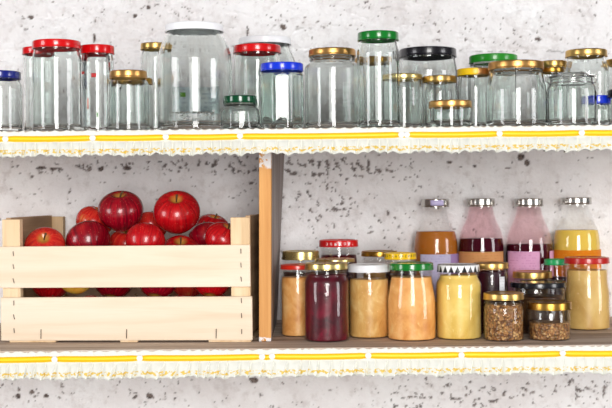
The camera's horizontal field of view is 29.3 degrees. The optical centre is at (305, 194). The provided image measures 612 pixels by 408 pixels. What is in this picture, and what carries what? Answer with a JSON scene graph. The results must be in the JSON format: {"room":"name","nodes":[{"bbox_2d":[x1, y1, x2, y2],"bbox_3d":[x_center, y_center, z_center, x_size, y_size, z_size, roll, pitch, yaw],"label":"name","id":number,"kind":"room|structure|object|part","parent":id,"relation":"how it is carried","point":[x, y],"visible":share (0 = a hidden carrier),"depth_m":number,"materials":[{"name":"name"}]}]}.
{"room":"pantry","nodes":[
{"label":"pantry","id":0,"kind":"room"},
{"bbox_2d":[0,0,611,407],"bbox_3d":[-0.001,0.026,2.703,2.298,1.647,0.022,0,0,0],"label":"wall","id":1,"kind":"structure","parent":0,"point":[372,198],"depth_m":2.70,"materials":[{"name":"paint"}]},
{"bbox_2d":[0,317,611,352],"bbox_3d":[0.000,0.301,2.447,2.100,0.028,0.494,-1,0,0],"label":"shelf board","id":2,"kind":"object","parent":1,"relation":"attached to","point":[579,337],"visible":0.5,"depth_m":2.25,"materials":[{"name":"brown wood"}]},
{"bbox_2d":[0,214,258,342],"bbox_3d":[-0.345,0.167,2.477,0.504,0.247,0.346,-1,0,4],"label":"crate","id":3,"kind":"object","parent":2,"relation":"on","point":[26,316],"visible":0.89,"depth_m":2.31,"materials":[{"name":"brown wood"}]},
{"bbox_3d":[-0.586,0.169,2.339,0.036,0.240,0.020,-1,0,4],"label":"corner post","id":4,"kind":"part","parent":3,"relation":"part of","materials":[{"name":"brown wood"}]},
{"bbox_2d":[24,227,65,245],"bbox_3d":[-0.530,0.105,2.382,0.082,0.080,0.079,0,0,25],"label":"apple","id":5,"kind":"object","parent":3,"relation":"in","point":[42,236],"visible":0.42,"depth_m":2.36,"materials":[{"name":"red food"}]},
{"bbox_2d":[32,288,65,296],"bbox_3d":[-0.529,0.178,2.420,0.083,0.078,0.082,0,0,24],"label":"apple","id":6,"kind":"object","parent":3,"relation":"in","point":[41,292],"visible":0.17,"depth_m":2.39,"materials":[{"name":"red food"}]},
{"bbox_3d":[-0.564,0.169,2.649,0.036,0.240,0.020,-1,0,4],"label":"corner post","id":7,"kind":"part","parent":3,"relation":"part of","materials":[{"name":"brown wood"}]},
{"bbox_2d":[62,288,89,293],"bbox_3d":[-0.464,0.165,2.360,0.075,0.069,0.075,0,0,22],"label":"apple","id":8,"kind":"object","parent":3,"relation":"in","point":[69,290],"visible":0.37,"depth_m":2.34,"materials":[{"name":"yellow food"}]},
{"bbox_2d":[65,220,110,245],"bbox_3d":[-0.449,0.095,2.410,0.089,0.086,0.091,0,0,26],"label":"apple","id":9,"kind":"object","parent":3,"relation":"in","point":[85,233],"visible":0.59,"depth_m":2.38,"materials":[{"name":"red food"}]},
{"bbox_2d":[76,206,110,231],"bbox_3d":[-0.449,0.059,2.487,0.077,0.072,0.078,0,0,25],"label":"apple","id":10,"kind":"object","parent":3,"relation":"in","point":[87,213],"visible":0.23,"depth_m":2.46,"materials":[{"name":"red food"}]},
{"bbox_2d":[96,287,132,296],"bbox_3d":[-0.394,0.176,2.402,0.084,0.077,0.083,0,0,24],"label":"apple","id":11,"kind":"object","parent":3,"relation":"in","point":[106,291],"visible":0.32,"depth_m":2.37,"materials":[{"name":"red food"}]},
{"bbox_2d":[110,230,127,245],"bbox_3d":[-0.382,0.103,2.481,0.071,0.065,0.071,0,0,28],"label":"apple","id":12,"kind":"object","parent":3,"relation":"in","point":[117,238],"visible":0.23,"depth_m":2.45,"materials":[{"name":"red food"}]},
{"bbox_2d":[98,191,143,231],"bbox_3d":[-0.385,0.034,2.437,0.094,0.085,0.093,0,0,23],"label":"apple","id":13,"kind":"object","parent":3,"relation":"in","point":[119,211],"visible":0.98,"depth_m":2.40,"materials":[{"name":"red food"}]},
{"bbox_2d":[125,223,164,245],"bbox_3d":[-0.325,0.093,2.357,0.080,0.075,0.077,0,0,29],"label":"apple","id":14,"kind":"object","parent":3,"relation":"in","point":[140,234],"visible":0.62,"depth_m":2.33,"materials":[{"name":"red food"}]},
{"bbox_2d":[139,211,165,234],"bbox_3d":[-0.336,0.068,2.527,0.073,0.067,0.072,0,0,22],"label":"apple","id":15,"kind":"object","parent":3,"relation":"in","point":[148,217],"visible":0.24,"depth_m":2.50,"materials":[{"name":"red food"}]},
{"bbox_2d":[140,287,175,296],"bbox_3d":[-0.299,0.169,2.355,0.082,0.077,0.081,0,0,24],"label":"apple","id":16,"kind":"object","parent":3,"relation":"in","point":[149,291],"visible":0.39,"depth_m":2.33,"materials":[{"name":"red food"}]},
{"bbox_2d":[165,235,198,244],"bbox_3d":[-0.257,0.120,2.402,0.080,0.075,0.079,0,0,29],"label":"apple","id":17,"kind":"object","parent":3,"relation":"in","point":[179,239],"visible":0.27,"depth_m":2.39,"materials":[{"name":"red food"}]},
{"bbox_2d":[153,190,199,233],"bbox_3d":[-0.267,0.036,2.426,0.096,0.091,0.094,0,0,21],"label":"apple","id":18,"kind":"object","parent":17,"relation":"on","point":[174,212],"visible":1,"depth_m":2.40,"materials":[{"name":"red food"}]},
{"bbox_2d":[174,287,198,295],"bbox_3d":[-0.246,0.183,2.442,0.070,0.064,0.069,0,0,22],"label":"apple","id":19,"kind":"object","parent":3,"relation":"in","point":[186,291],"visible":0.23,"depth_m":2.42,"materials":[{"name":"red food"}]},
{"bbox_2d":[189,221,212,244],"bbox_3d":[-0.208,0.091,2.460,0.076,0.072,0.077,0,0,28],"label":"apple","id":20,"kind":"object","parent":3,"relation":"in","point":[197,233],"visible":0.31,"depth_m":2.43,"materials":[{"name":"red food"}]},
{"bbox_2d":[195,213,227,225],"bbox_3d":[-0.203,0.075,2.532,0.076,0.070,0.077,0,0,26],"label":"apple","id":21,"kind":"object","parent":3,"relation":"in","point":[213,218],"visible":0.31,"depth_m":2.51,"materials":[{"name":"red food"}]},
{"bbox_2d":[195,287,228,295],"bbox_3d":[-0.189,0.170,2.345,0.080,0.073,0.079,0,0,24],"label":"apple","id":22,"kind":"object","parent":3,"relation":"in","point":[204,291],"visible":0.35,"depth_m":2.32,"materials":[{"name":"red food"}]},
{"bbox_2d":[205,222,230,244],"bbox_3d":[-0.166,0.090,2.358,0.076,0.071,0.076,0,0,-14],"label":"apple","id":23,"kind":"object","parent":3,"relation":"in","point":[218,233],"visible":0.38,"depth_m":2.33,"materials":[{"name":"red food"}]},
{"bbox_3d":[-0.128,0.164,2.307,0.038,0.240,0.020,-1,0,4],"label":"corner post","id":24,"kind":"part","parent":3,"relation":"part of","materials":[{"name":"brown wood"}]},
{"bbox_2d":[259,152,283,340],"bbox_3d":[-0.071,0.095,2.492,0.030,0.385,0.393,0,0,2],"label":"divider","id":25,"kind":"object","parent":2,"relation":"on","point":[271,165],"visible":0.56,"depth_m":2.30,"materials":[{"name":"orange wood"}]},
{"bbox_2d":[1,125,607,154],"bbox_3d":[0.000,-0.113,2.447,2.100,0.029,0.494,-1,0,0],"label":"shelf board","id":26,"kind":"object","parent":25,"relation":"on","point":[568,125],"visible":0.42,"depth_m":2.20,"materials":[{"name":"brown wood"}]},
{"bbox_2d":[0,70,22,130],"bbox_3d":[-0.588,-0.178,2.255,0.082,0.118,0.081,0,0,6],"label":"glass jar","id":27,"kind":"object","parent":26,"relation":"on","point":[10,85],"visible":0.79,"depth_m":2.23,"materials":[{"name":"clear glass"}]},
{"bbox_3d":[-0.589,-0.230,2.255,0.078,0.014,0.078,-1,0,9],"label":"lid","id":28,"kind":"part","parent":27,"relation":"part of","materials":[{"name":"blue metal"}]},
{"bbox_2d":[22,46,32,130],"bbox_3d":[-0.532,-0.207,2.342,0.071,0.174,0.071,0,0,-23],"label":"glass jar","id":29,"kind":"object","parent":26,"relation":"on","point":[27,52],"visible":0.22,"depth_m":2.31,"materials":[{"name":"clear glass"}]},
{"bbox_3d":[-0.532,-0.287,2.342,0.071,0.014,0.071,-1,0,6],"label":"lid","id":30,"kind":"part","parent":29,"relation":"part of","materials":[{"name":"red metal"}]},
{"bbox_2d":[32,39,81,130],"bbox_3d":[-0.481,-0.209,2.262,0.096,0.177,0.095,0,0,-11],"label":"glass jar","id":31,"kind":"object","parent":26,"relation":"on","point":[56,63],"visible":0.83,"depth_m":2.22,"materials":[{"name":"clear glass"}]},
{"bbox_3d":[-0.482,-0.289,2.262,0.094,0.015,0.094,-1,0,-8],"label":"lid","id":32,"kind":"part","parent":31,"relation":"part of","materials":[{"name":"red metal"}]},
{"bbox_2d":[80,44,114,130],"bbox_3d":[-0.412,-0.208,2.309,0.068,0.173,0.068,0,0,-13],"label":"glass jar","id":33,"kind":"object","parent":26,"relation":"on","point":[97,59],"visible":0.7,"depth_m":2.28,"materials":[{"name":"clear glass"}]},
{"bbox_3d":[-0.412,-0.286,2.309,0.068,0.016,0.068,-1,0,9],"label":"lid","id":34,"kind":"part","parent":33,"relation":"part of","materials":[{"name":"red metal"}]},
{"bbox_2d":[108,69,149,129],"bbox_3d":[-0.341,-0.180,2.253,0.080,0.116,0.079,0,0,-4],"label":"glass jar","id":35,"kind":"object","parent":26,"relation":"on","point":[128,90],"visible":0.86,"depth_m":2.22,"materials":[{"name":"clear glass"}]},
{"bbox_3d":[-0.342,-0.231,2.253,0.073,0.014,0.073,-1,0,-1],"label":"lid","id":36,"kind":"part","parent":35,"relation":"part of","materials":[{"name":"gold metal"}]},
{"bbox_2d":[146,78,152,129],"bbox_3d":[-0.343,-0.177,2.337,0.073,0.111,0.073,0,0,-24],"label":"glass jar","id":37,"kind":"object","parent":26,"relation":"on","point":[149,80],"visible":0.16,"depth_m":2.33,"materials":[{"name":"clear glass"}]},
{"bbox_3d":[-0.343,-0.227,2.337,0.073,0.012,0.073,-1,0,18],"label":"lid","id":38,"kind":"part","parent":37,"relation":"part of","materials":[{"name":"gold metal"}]},
{"bbox_3d":[-0.342,-0.175,2.337,0.072,0.106,0.072,-1,0,18],"label":"glass","id":39,"kind":"part","parent":37,"relation":"part of","materials":[{"name":"white"}]},
{"bbox_2d":[140,42,161,129],"bbox_3d":[-0.309,-0.217,2.405,0.063,0.189,0.062,0,0,19],"label":"glass jar","id":40,"kind":"object","parent":26,"relation":"on","point":[149,54],"visible":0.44,"depth_m":2.38,"materials":[{"name":"clear glass"}]},
{"bbox_3d":[-0.310,-0.304,2.406,0.061,0.013,0.061,-1,0,21],"label":"lid","id":41,"kind":"part","parent":40,"relation":"part of","materials":[{"name":"gold metal"}]},
{"bbox_2d":[157,21,232,129],"bbox_3d":[-0.221,-0.231,2.327,0.150,0.216,0.151,0,0,44],"label":"glass jar","id":42,"kind":"object","parent":26,"relation":"on","point":[194,59],"visible":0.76,"depth_m":2.26,"materials":[{"name":"clear glass"}]},
{"bbox_3d":[-0.222,-0.331,2.327,0.117,0.014,0.117,-1,0,0],"label":"lid","id":43,"kind":"part","parent":42,"relation":"part of","materials":[{"name":"white metal"}]},
{"bbox_2d":[220,95,259,128],"bbox_3d":[-0.126,-0.157,2.250,0.077,0.066,0.077,0,0,-43],"label":"glass jar","id":44,"kind":"object","parent":26,"relation":"on","point":[239,111],"visible":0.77,"depth_m":2.22,"materials":[{"name":"clear glass"}]},
{"bbox_3d":[-0.127,-0.183,2.250,0.067,0.014,0.067,-1,0,0],"label":"lid","id":45,"kind":"part","parent":44,"relation":"part of","materials":[{"name":"green metal"}]},
{"bbox_2d":[233,43,280,127],"bbox_3d":[-0.098,-0.212,2.352,0.098,0.176,0.098,0,0,39],"label":"glass jar","id":46,"kind":"object","parent":26,"relation":"on","point":[248,58],"visible":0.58,"depth_m":2.31,"materials":[{"name":"clear glass"}]},
{"bbox_3d":[-0.098,-0.292,2.352,0.098,0.016,0.098,-1,0,-16],"label":"lid","id":47,"kind":"part","parent":46,"relation":"part of","materials":[{"name":"red metal"}]},
{"bbox_2d":[232,35,295,94],"bbox_3d":[-0.085,-0.228,2.475,0.141,0.207,0.140,0,0,-7],"label":"glass jar","id":48,"kind":"object","parent":26,"relation":"on","point":[286,55],"visible":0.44,"depth_m":2.43,"materials":[{"name":"clear"}]},
{"bbox_3d":[-0.087,-0.324,2.475,0.111,0.014,0.111,-1,0,-9],"label":"lid","id":49,"kind":"part","parent":48,"relation":"part of","materials":[{"name":"white metal"}]},
{"bbox_2d":[260,62,303,128],"bbox_3d":[-0.046,-0.190,2.266,0.087,0.130,0.087,0,0,42],"label":"glass jar","id":50,"kind":"object","parent":26,"relation":"on","point":[281,83],"visible":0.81,"depth_m":2.23,"materials":[{"name":"clear glass"}]},
{"bbox_3d":[-0.047,-0.246,2.266,0.085,0.015,0.085,-1,0,0],"label":"lid","id":51,"kind":"part","parent":50,"relation":"part of","materials":[{"name":"blue metal"}]},
{"bbox_2d":[0,124,611,157],"bbox_3d":[0.002,-0.100,2.187,2.107,0.075,0.023,0,0,0],"label":"edging","id":52,"kind":"object","parent":26,"relation":"attached to","point":[356,140],"visible":1,"depth_m":2.19,"materials":[{"name":"beige fabric"}]},
{"bbox_2d":[304,47,356,127],"bbox_3d":[0.052,-0.206,2.296,0.111,0.159,0.110,0,0,19],"label":"glass jar","id":53,"kind":"object","parent":26,"relation":"on","point":[330,76],"visible":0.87,"depth_m":2.25,"materials":[{"name":"white"}]},
{"bbox_3d":[0.051,-0.278,2.296,0.094,0.014,0.094,-1,0,17],"label":"lid","id":54,"kind":"part","parent":53,"relation":"part of","materials":[{"name":"gold metal"}]},
{"bbox_2d":[357,30,400,127],"bbox_3d":[0.140,-0.220,2.250,0.084,0.185,0.083,0,0,5],"label":"glass jar","id":55,"kind":"object","parent":26,"relation":"on","point":[378,54],"visible":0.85,"depth_m":2.21,"materials":[{"name":"white"}]},
{"bbox_3d":[0.139,-0.304,2.250,0.080,0.016,0.080,-1,0,2],"label":"lid","id":56,"kind":"part","parent":55,"relation":"part of","materials":[{"name":"green metal"}]},
{"bbox_2d":[400,73,422,126],"bbox_3d":[0.194,-0.184,2.337,0.079,0.113,0.079,0,0,18],"label":"glass jar","id":57,"kind":"object","parent":26,"relation":"on","point":[410,83],"visible":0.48,"depth_m":2.30,"materials":[{"name":"white"}]},
{"bbox_3d":[0.194,-0.234,2.337,0.079,0.011,0.079,-1,0,-4],"label":"lid","id":58,"kind":"part","parent":57,"relation":"part of","materials":[{"name":"gold metal"}]},
{"bbox_2d":[399,46,457,121],"bbox_3d":[0.255,-0.216,2.442,0.124,0.176,0.123,0,0,14],"label":"glass jar","id":59,"kind":"object","parent":26,"relation":"on","point":[424,60],"visible":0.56,"depth_m":2.39,"materials":[{"name":"white"}]},
{"bbox_3d":[0.254,-0.295,2.442,0.120,0.017,0.120,-1,0,16],"label":"lid","id":60,"kind":"part","parent":59,"relation":"part of","materials":[{"name":"black metal"}]},
{"bbox_2d":[422,75,456,126],"bbox_3d":[0.266,-0.182,2.332,0.069,0.108,0.069,0,0,39],"label":"glass jar","id":61,"kind":"object","parent":26,"relation":"on","point":[436,87],"visible":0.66,"depth_m":2.31,"materials":[{"name":"white"}]},
{"bbox_3d":[0.266,-0.230,2.332,0.069,0.013,0.069,-1,0,-3],"label":"lid","id":62,"kind":"part","parent":61,"relation":"part of","materials":[{"name":"gold metal"}]},
{"bbox_2d":[428,99,471,126],"bbox_3d":[0.278,-0.155,2.250,0.084,0.052,0.084,0,0,-24],"label":"glass jar","id":63,"kind":"object","parent":26,"relation":"on","point":[455,112],"visible":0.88,"depth_m":2.22,"materials":[{"name":"white"}]},
{"bbox_3d":[0.277,-0.174,2.250,0.084,0.013,0.084,-1,0,-8],"label":"lid","id":64,"kind":"part","parent":63,"relation":"part of","materials":[{"name":"gold metal"}]},
{"bbox_3d":[0.278,-0.152,2.250,0.077,0.047,0.077,-1,0,-8],"label":"glass","id":65,"kind":"part","parent":63,"relation":"part of","materials":[{"name":"white"}]},
{"bbox_2d":[457,68,489,125],"bbox_3d":[0.338,-0.191,2.344,0.072,0.123,0.072,0,0,28],"label":"glass jar","id":66,"kind":"object","parent":26,"relation":"on","point":[472,82],"visible":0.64,"depth_m":2.31,"materials":[{"name":"white"}]},
{"bbox_3d":[0.337,-0.245,2.344,0.071,0.014,0.071,-1,0,-14],"label":"lid","id":67,"kind":"part","parent":66,"relation":"part of","materials":[{"name":"gold metal"}]},
{"bbox_2d":[469,53,517,67],"bbox_3d":[0.388,-0.209,2.422,0.100,0.159,0.100,0,0,-35],"label":"glass jar","id":68,"kind":"object","parent":26,"relation":"on","point":[478,60],"visible":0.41,"depth_m":2.38,"materials":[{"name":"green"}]},
{"bbox_3d":[0.388,-0.207,2.422,0.098,0.154,0.098,-1,0,20],"label":"glass","id":69,"kind":"part","parent":68,"relation":"part of","materials":[{"name":"white"}]},
{"bbox_2d":[486,59,546,125],"bbox_3d":[0.410,-0.194,2.282,0.118,0.129,0.117,0,0,18],"label":"glass jar","id":70,"kind":"object","parent":26,"relation":"on","point":[516,91],"visible":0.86,"depth_m":2.23,"materials":[{"name":"white"}]},
{"bbox_3d":[0.409,-0.251,2.282,0.109,0.015,0.109,-1,0,21],"label":"lid","id":71,"kind":"part","parent":70,"relation":"part of","materials":[{"name":"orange metal"}]},
{"bbox_2d":[542,67,563,88],"bbox_3d":[0.489,-0.192,2.332,0.051,0.122,0.051,0,0,-28],"label":"glass jar","id":72,"kind":"object","parent":26,"relation":"on","point":[547,70],"visible":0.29,"depth_m":2.31,"materials":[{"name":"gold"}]},
{"bbox_3d":[0.490,-0.190,2.332,0.050,0.117,0.050,-1,0,7],"label":"glass","id":73,"kind":"part","parent":72,"relation":"part of","materials":[{"name":"white"}]},
{"bbox_3d":[0.489,-0.248,2.332,0.051,0.010,0.051,-1,0,7],"label":"lid","id":74,"kind":"part","parent":72,"relation":"part of","materials":[{"name":"gold metal"}]},
{"bbox_2d":[543,60,565,67],"bbox_3d":[0.522,-0.206,2.465,0.062,0.150,0.061,0,0,19],"label":"glass jar","id":75,"kind":"object","parent":26,"relation":"on","point":[548,63],"visible":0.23,"depth_m":2.44,"materials":[{"name":"gold"}]},
{"bbox_2d":[546,71,596,125],"bbox_3d":[0.512,-0.185,2.253,0.097,0.107,0.094,-1,0,2],"label":"jar","id":76,"kind":"object","parent":26,"relation":"on","point":[571,96],"visible":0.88,"depth_m":2.21,"materials":[{"name":"clear glass"}]},
{"bbox_3d":[0.511,-0.231,2.253,0.088,0.011,0.088,-1,0,2],"label":"lid","id":77,"kind":"part","parent":76,"relation":"part of","materials":[{"name":"clear glass"}]},
{"bbox_2d":[564,48,609,94],"bbox_3d":[0.574,-0.214,2.392,0.093,0.164,0.092,0,0,8],"label":"glass jar","id":78,"kind":"object","parent":26,"relation":"on","point":[587,60],"visible":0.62,"depth_m":2.35,"materials":[{"name":"white"}]},
{"bbox_3d":[0.573,-0.288,2.392,0.085,0.014,0.085,-1,0,11],"label":"lid","id":79,"kind":"part","parent":78,"relation":"part of","materials":[{"name":"gold metal"}]},
{"bbox_2d":[597,95,608,124],"bbox_3d":[0.578,-0.164,2.317,0.057,0.064,0.057,0,0,-11],"label":"glass jar","id":80,"kind":"object","parent":26,"relation":"on","point":[602,100],"visible":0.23,"depth_m":2.29,"materials":[{"name":"clear glass"}]},
{"bbox_3d":[0.578,-0.162,2.317,0.055,0.060,0.055,-1,0,-1],"label":"glass","id":81,"kind":"part","parent":80,"relation":"part of","materials":[{"name":"white"}]},
{"bbox_3d":[0.578,-0.188,2.317,0.057,0.017,0.057,-1,0,-1],"label":"lid","id":82,"kind":"part","parent":80,"relation":"part of","materials":[{"name":"blue metal"}]},
{"bbox_2d":[606,59,611,88],"bbox_3d":[0.655,-0.206,2.422,0.072,0.148,0.072,0,0,-14],"label":"glass jar","id":83,"kind":"object","parent":26,"relation":"on","point":[609,61],"visible":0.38,"depth_m":2.41,"materials":[{"name":"white"}]},
{"bbox_3d":[0.655,-0.204,2.422,0.066,0.142,0.066,-1,0,15],"label":"glass","id":84,"kind":"part","parent":83,"relation":"part of","materials":[{"name":"white"}]},
{"bbox_2d":[607,89,611,124],"bbox_3d":[0.626,-0.169,2.275,0.079,0.073,0.079,0,0,-38],"label":"glass jar","id":85,"kind":"object","parent":26,"relation":"on","point":[609,92],"visible":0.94,"depth_m":2.27,"materials":[{"name":"clear glass"}]},
{"bbox_3d":[0.625,-0.197,2.275,0.079,0.015,0.079,-1,0,-22],"label":"lid","id":86,"kind":"part","parent":85,"relation":"part of","materials":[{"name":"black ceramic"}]},
{"bbox_2d":[280,263,306,335],"bbox_3d":[-0.018,0.215,2.398,0.072,0.146,0.071,0,0,-22],"label":"jar","id":87,"kind":"object","parent":2,"relation":"on","point":[293,287],"visible":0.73,"depth_m":2.37,"materials":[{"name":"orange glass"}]},
{"bbox_3d":[-0.018,0.147,2.398,0.071,0.009,0.071,-1,0,0],"label":"lid","id":88,"kind":"part","parent":87,"relation":"part of","materials":[{"name":"red metal"}]},
{"bbox_2d":[282,250,318,275],"bbox_3d":[-0.011,0.203,2.505,0.080,0.168,0.080,0,0,-22],"label":"jar","id":89,"kind":"object","parent":2,"relation":"on","point":[288,254],"visible":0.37,"depth_m":2.47,"materials":[{"name":"gold glass"}]},
{"bbox_3d":[-0.011,0.129,2.505,0.081,0.018,0.080,-1,0,0],"label":"lid","id":90,"kind":"part","parent":89,"relation":"part of","materials":[{"name":"gold metal"}]},
{"bbox_2d":[0,345,611,380],"bbox_3d":[-0.002,0.315,2.187,2.109,0.077,0.023,0,0,0],"label":"edging","id":91,"kind":"object","parent":2,"relation":"attached to","point":[436,361],"visible":1,"depth_m":2.19,"materials":[{"name":"beige fabric"}]},
{"bbox_2d":[304,261,347,341],"bbox_3d":[0.041,0.210,2.315,0.090,0.154,0.089,0,0,-2],"label":"jar","id":92,"kind":"object","parent":2,"relation":"on","point":[326,294],"visible":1,"depth_m":2.28,"materials":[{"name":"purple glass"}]},
{"bbox_3d":[0.040,0.140,2.315,0.086,0.013,0.086,-1,0,0],"label":"lid","id":93,"kind":"part","parent":92,"relation":"part of","materials":[{"name":"gold metal"}]},
{"bbox_2d":[314,257,354,332],"bbox_3d":[0.060,0.209,2.438,0.085,0.155,0.084,0,0,23],"label":"jar","id":94,"kind":"object","parent":2,"relation":"on","point":[337,259],"visible":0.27,"depth_m":2.41,"materials":[{"name":"clear glass"}]},
{"bbox_3d":[0.060,0.136,2.438,0.085,0.007,0.085,-1,0,0],"label":"lid","id":95,"kind":"part","parent":94,"relation":"part of","materials":[{"name":"gold metal"}]},
{"bbox_2d":[319,239,357,277],"bbox_3d":[0.071,0.192,2.556,0.086,0.190,0.086,0,0,-29],"label":"jar","id":96,"kind":"object","parent":2,"relation":"on","point":[324,242],"visible":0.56,"depth_m":2.52,"materials":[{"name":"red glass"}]},
{"bbox_3d":[0.071,0.105,2.556,0.086,0.015,0.086,-1,0,0],"label":"lid","id":97,"kind":"part","parent":96,"relation":"part of","materials":[{"name":"red metal"}]},
{"bbox_2d":[348,263,389,338],"bbox_3d":[0.127,0.213,2.365,0.085,0.147,0.085,0,0,-42],"label":"jar","id":98,"kind":"object","parent":2,"relation":"on","point":[368,296],"visible":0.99,"depth_m":2.33,"materials":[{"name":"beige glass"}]},
{"bbox_3d":[0.127,0.147,2.365,0.085,0.015,0.085,-1,0,0],"label":"lid","id":99,"kind":"part","parent":98,"relation":"part of","materials":[{"name":"white metal"}]},
{"bbox_2d":[361,250,396,277],"bbox_3d":[0.159,0.203,2.531,0.079,0.166,0.079,0,0,-29],"label":"jar","id":100,"kind":"object","parent":2,"relation":"on","point":[366,253],"visible":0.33,"depth_m":2.50,"materials":[{"name":"gold glass"}]},
{"bbox_3d":[0.158,0.126,2.531,0.079,0.011,0.079,-1,0,0],"label":"lid","id":101,"kind":"part","parent":100,"relation":"part of","materials":[{"name":"gold metal"}]},
{"bbox_2d":[384,252,416,290],"bbox_3d":[0.197,0.203,2.446,0.068,0.165,0.068,0,0,23],"label":"jar","id":102,"kind":"object","parent":2,"relation":"on","point":[388,255],"visible":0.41,"depth_m":2.42,"materials":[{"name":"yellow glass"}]},
{"bbox_3d":[0.197,0.127,2.446,0.068,0.013,0.068,-1,0,0],"label":"lid","id":103,"kind":"part","parent":102,"relation":"part of","materials":[{"name":"yellow metal"}]},
{"bbox_2d":[388,261,436,340],"bbox_3d":[0.210,0.209,2.322,0.098,0.152,0.097,0,0,-2],"label":"jar","id":104,"kind":"object","parent":2,"relation":"on","point":[411,299],"visible":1,"depth_m":2.28,"materials":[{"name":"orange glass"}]},
{"bbox_3d":[0.209,0.141,2.322,0.089,0.014,0.089,-1,0,0],"label":"lid","id":105,"kind":"part","parent":104,"relation":"part of","materials":[{"name":"green metal"}]},
{"bbox_2d":[413,199,458,319],"bbox_3d":[0.294,0.146,2.640,0.103,0.276,0.102,0,0,-3],"label":"juice bottle","id":106,"kind":"object","parent":2,"relation":"on","point":[436,247],"visible":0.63,"depth_m":2.60,"materials":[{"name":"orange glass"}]},
{"bbox_2d":[430,200,443,205],"bbox_3d":[0.292,0.018,2.610,0.030,0.012,0.005,-1,0,0],"label":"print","id":107,"kind":"object","parent":106,"relation":"on","point":[432,202],"depth_m":2.61,"materials":[{"name":"purple"}]},
{"bbox_2d":[435,263,480,338],"bbox_3d":[0.304,0.211,2.328,0.092,0.147,0.092,0,0,2],"label":"jar","id":108,"kind":"object","parent":2,"relation":"on","point":[458,296],"visible":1,"depth_m":2.29,"materials":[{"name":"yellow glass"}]},
{"bbox_3d":[0.303,0.145,2.328,0.085,0.015,0.085,-1,0,0],"label":"lid","id":109,"kind":"part","parent":108,"relation":"part of","materials":[{"name":"white metal"}]},
{"bbox_2d":[458,198,503,273],"bbox_3d":[0.396,0.145,2.640,0.105,0.276,0.105,0,0,10],"label":"juice bottle","id":110,"kind":"object","parent":2,"relation":"on","point":[471,250],"visible":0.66,"depth_m":2.60,"materials":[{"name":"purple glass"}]},
{"bbox_2d":[474,261,508,332],"bbox_3d":[0.380,0.211,2.405,0.073,0.145,0.073,0,0,16],"label":"jar","id":111,"kind":"object","parent":2,"relation":"on","point":[490,280],"visible":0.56,"depth_m":2.38,"materials":[{"name":"clear glass"}]},
{"bbox_3d":[0.380,0.144,2.405,0.073,0.012,0.073,-1,0,0],"label":"lid","id":112,"kind":"part","parent":111,"relation":"part of","materials":[{"name":"gold metal"}]},
{"bbox_2d":[483,291,523,340],"bbox_3d":[0.387,0.237,2.291,0.080,0.093,0.080,0,0,42],"label":"jar","id":113,"kind":"object","parent":2,"relation":"on","point":[503,320],"visible":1,"depth_m":2.26,"materials":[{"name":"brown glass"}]},
{"bbox_3d":[0.387,0.197,2.291,0.080,0.013,0.080,-1,0,0],"label":"lid","id":114,"kind":"part","parent":113,"relation":"part of","materials":[{"name":"gold metal"}]},
{"bbox_2d":[506,198,553,301],"bbox_3d":[0.505,0.145,2.640,0.109,0.275,0.108,0,0,-3],"label":"juice bottle","id":115,"kind":"object","parent":2,"relation":"on","point":[519,256],"visible":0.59,"depth_m":2.60,"materials":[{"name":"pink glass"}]},
{"bbox_2d":[513,270,552,293],"bbox_3d":[0.489,0.223,2.525,0.085,0.118,0.085,0,0,-16],"label":"jar","id":116,"kind":"object","parent":2,"relation":"on","point":[522,274],"visible":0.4,"depth_m":2.49,"materials":[{"name":"gold glass"}]},
{"bbox_3d":[0.489,0.171,2.525,0.086,0.014,0.086,-1,0,0],"label":"lid","id":117,"kind":"part","parent":116,"relation":"part of","materials":[{"name":"gold metal"}]},
{"bbox_2d":[509,279,566,332],"bbox_3d":[0.478,0.230,2.412,0.117,0.105,0.117,0,0,-22],"label":"jar","id":118,"kind":"object","parent":2,"relation":"on","point":[528,315],"visible":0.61,"depth_m":2.37,"materials":[{"name":"clear glass"}]},
{"bbox_3d":[0.478,0.183,2.412,0.117,0.011,0.117,-1,0,0],"label":"lid","id":119,"kind":"part","parent":118,"relation":"part of","materials":[{"name":"black metal"}]},
{"bbox_2d":[527,299,571,340],"bbox_3d":[0.477,0.245,2.293,0.087,0.074,0.087,0,0,3],"label":"jar","id":120,"kind":"object","parent":2,"relation":"on","point":[553,330],"visible":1,"depth_m":2.26,"materials":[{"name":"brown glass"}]},
{"bbox_3d":[0.476,0.216,2.293,0.088,0.014,0.088,-1,0,0],"label":"lid","id":121,"kind":"part","parent":120,"relation":"part of","materials":[{"name":"gold metal"}]},
{"bbox_2d":[544,258,568,320],"bbox_3d":[0.548,0.211,2.562,0.054,0.142,0.054,0,0,-10],"label":"jar","id":122,"kind":"object","parent":2,"relation":"on","point":[552,261],"visible":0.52,"depth_m":2.54,"materials":[{"name":"clear glass"}]},
{"bbox_3d":[0.548,0.146,2.562,0.054,0.012,0.054,-1,0,0],"label":"lid","id":123,"kind":"part","parent":122,"relation":"part of","materials":[{"name":"green metal"}]},
{"bbox_2d":[554,197,600,276],"bbox_3d":[0.612,0.143,2.639,0.107,0.276,0.106,0,0,16],"label":"juice bottle","id":124,"kind":"object","parent":2,"relation":"on","point":[567,242],"visible":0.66,"depth_m":2.60,"materials":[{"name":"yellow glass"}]},
{"bbox_2d":[564,256,610,329],"bbox_3d":[0.593,0.206,2.468,0.096,0.151,0.095,0,0,-3],"label":"jar","id":125,"kind":"object","parent":2,"relation":"on","point":[587,290],"visible":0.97,"depth_m":2.43,"materials":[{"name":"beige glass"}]},
{"bbox_3d":[0.592,0.137,2.468,0.094,0.013,0.094,-1,0,0],"label":"lid","id":126,"kind":"part","parent":125,"relation":"part of","materials":[{"name":"red metal"}]}
]}

